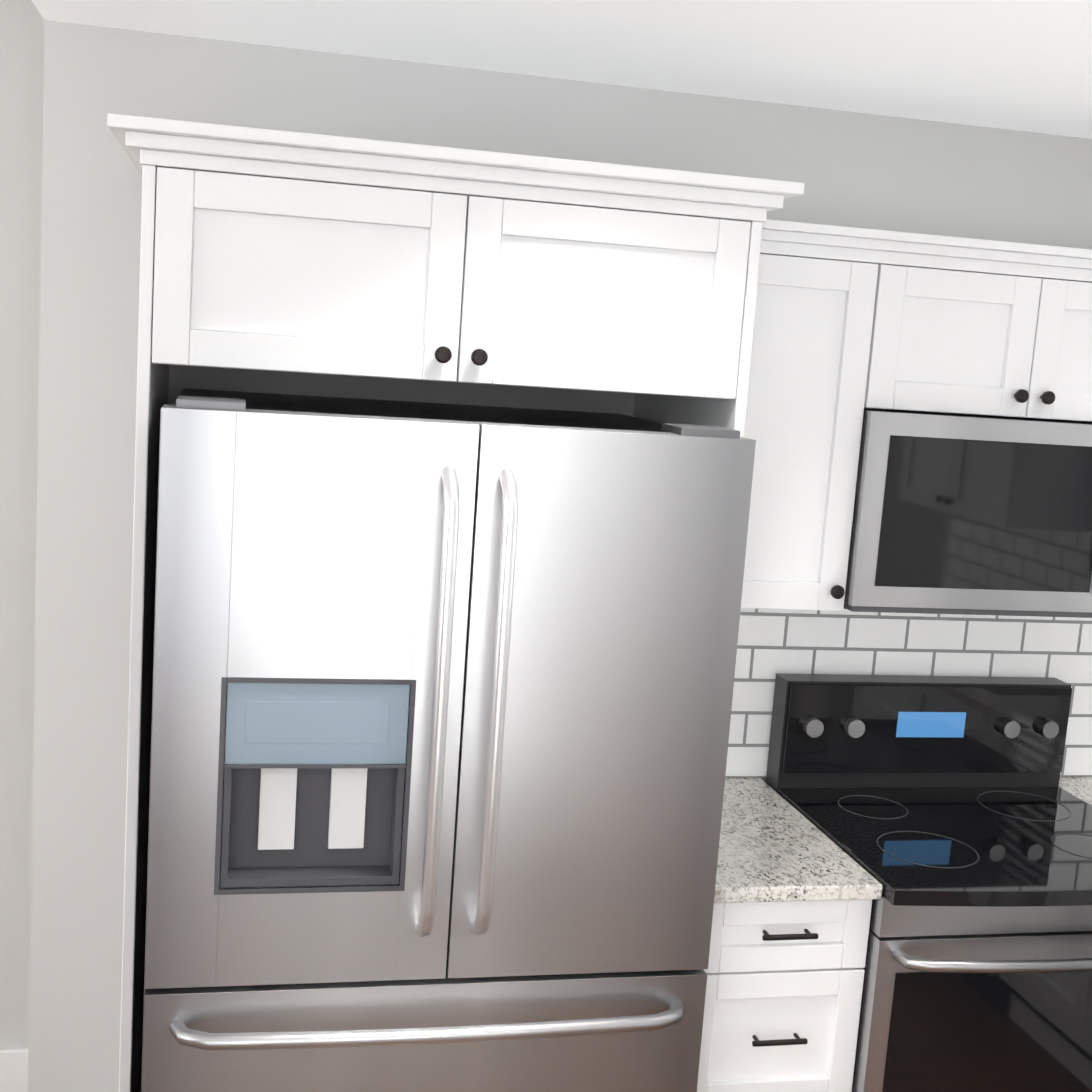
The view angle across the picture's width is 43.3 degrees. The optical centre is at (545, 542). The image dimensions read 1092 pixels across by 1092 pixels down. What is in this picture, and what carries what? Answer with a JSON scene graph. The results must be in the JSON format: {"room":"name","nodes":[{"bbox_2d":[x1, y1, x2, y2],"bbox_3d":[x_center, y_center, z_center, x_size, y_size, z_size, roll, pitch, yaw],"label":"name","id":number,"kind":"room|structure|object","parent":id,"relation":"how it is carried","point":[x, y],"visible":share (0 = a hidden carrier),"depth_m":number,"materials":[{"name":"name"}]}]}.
{"room":"kitchen","nodes":[
{"label":"kitchen","id":0,"kind":"room"},
{"bbox_2d":[0,0,43,1048],"bbox_3d":[-3.747,-0.113,2.582,5.390,2.720,0.150,2,9,-13],"label":"wall","id":1,"kind":"structure","parent":0,"point":[21,71],"depth_m":3.07,"materials":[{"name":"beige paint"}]},
{"bbox_2d":[0,1048,27,1091],"bbox_3d":[-3.671,1.205,2.555,5.618,0.135,0.344,2,9,-13],"label":"baseboard","id":2,"kind":"structure","parent":1,"relation":"attached to","point":[13,1070],"depth_m":3.26,"materials":[{"name":"white paint"}]},
{"bbox_2d":[28,20,1091,1091],"bbox_3d":[0.575,0.068,3.403,3.410,2.720,0.480,2,9,-13],"label":"wall","id":3,"kind":"structure","parent":0,"point":[889,173],"depth_m":2.85,"materials":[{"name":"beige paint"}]},
{"bbox_2d":[741,231,892,610],"bbox_3d":[0.423,-0.249,2.886,0.356,0.724,0.348,2,9,-13],"label":"upper cabinet","id":4,"kind":"object","parent":3,"relation":"attached to","point":[851,324],"depth_m":2.74,"materials":[{"name":"white paint"}]},
{"bbox_2d":[725,608,1091,776],"bbox_3d":[1.121,0.339,3.315,1.950,0.464,0.008,2,9,-13],"label":"backsplash","id":5,"kind":"structure","parent":3,"relation":"attached to","point":[771,643],"depth_m":3.23,"materials":[{"name":"tile"}]},
{"bbox_2d":[877,243,1080,419],"bbox_3d":[0.815,-0.440,2.942,0.416,0.309,0.348,2,9,-13],"label":"upper cabinet","id":6,"kind":"object","parent":3,"relation":"attached to","point":[989,333],"depth_m":2.78,"materials":[{"name":"white paint"}]},
{"bbox_2d":[844,408,1091,617],"bbox_3d":[0.945,-0.071,2.986,0.712,0.406,0.431,2,9,-13],"label":"microwave","id":7,"kind":"object","parent":6,"relation":"attached to","point":[964,514],"visible":0.81,"depth_m":2.81,"materials":[{"name":"silver metal"}]},
{"bbox_2d":[1061,259,1091,421],"bbox_3d":[1.106,-0.430,3.009,0.415,0.309,0.348,2,9,-13],"label":"upper cabinet","id":8,"kind":"object","parent":3,"relation":"attached to","point":[1078,392],"depth_m":2.85,"materials":[{"name":"white paint"}]},
{"bbox_2d":[32,0,1091,138],"bbox_3d":[1.449,-0.554,-0.319,3.410,0.300,6.880,2,9,-13],"label":"ceiling","id":9,"kind":"structure","parent":0,"point":[1022,65],"depth_m":2.49,"materials":[{"name":"white paint"}]},
{"bbox_3d":[-1.412,1.872,-0.290,8.800,0.050,7.410,2,9,-13],"label":"floor","id":10,"kind":"structure","parent":0,"visible":0},
{"bbox_2d":[141,388,755,1091],"bbox_3d":[-0.249,0.619,2.577,0.922,1.757,0.870,2,9,-13],"label":"refrigerator","id":11,"kind":"object","parent":10,"relation":"on","point":[441,718],"visible":1,"depth_m":2.18,"materials":[{"name":"silver metal"}]},
{"bbox_2d":[107,113,804,1091],"bbox_3d":[-0.258,0.396,2.666,1.118,2.170,0.682,2,9,-13],"label":"tall cabinet","id":12,"kind":"object","parent":10,"relation":"on","point":[279,251],"visible":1,"depth_m":2.25,"materials":[{"name":"white paint"}]},
{"bbox_2d":[697,899,871,1091],"bbox_3d":[1.145,1.083,3.110,1.956,0.878,0.642,2,9,-13],"label":"base cabinet","id":13,"kind":"object","parent":10,"relation":"on","point":[783,995],"visible":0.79,"depth_m":2.63,"materials":[{"name":"white paint"}]},
{"bbox_2d":[714,777,882,902],"bbox_3d":[0.395,0.605,2.868,0.354,0.030,0.638,2,9,-13],"label":"countertop","id":14,"kind":"structure","parent":13,"relation":"on","point":[774,846],"depth_m":2.70,"materials":[{"name":"white stone"}]},
{"bbox_2d":[766,673,1091,1091],"bbox_3d":[0.909,0.941,2.977,0.715,1.165,0.697,2,9,-13],"label":"range","id":15,"kind":"object","parent":10,"relation":"on","point":[951,816],"visible":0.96,"depth_m":2.75,"materials":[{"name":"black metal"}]},
{"bbox_3d":[2.089,1.327,1.893,0.637,0.878,2.250,2,9,-13],"label":"wall","id":16,"kind":"structure","parent":10,"relation":"on","visible":0},
{"bbox_2d":[1059,776,1091,805],"bbox_3d":[1.937,0.825,2.096,0.882,0.030,2.858,2,9,-13],"label":"countertop","id":17,"kind":"structure","parent":16,"relation":"on","point":[1079,787],"depth_m":3.31,"materials":[{"name":"white stone"}]}
]}

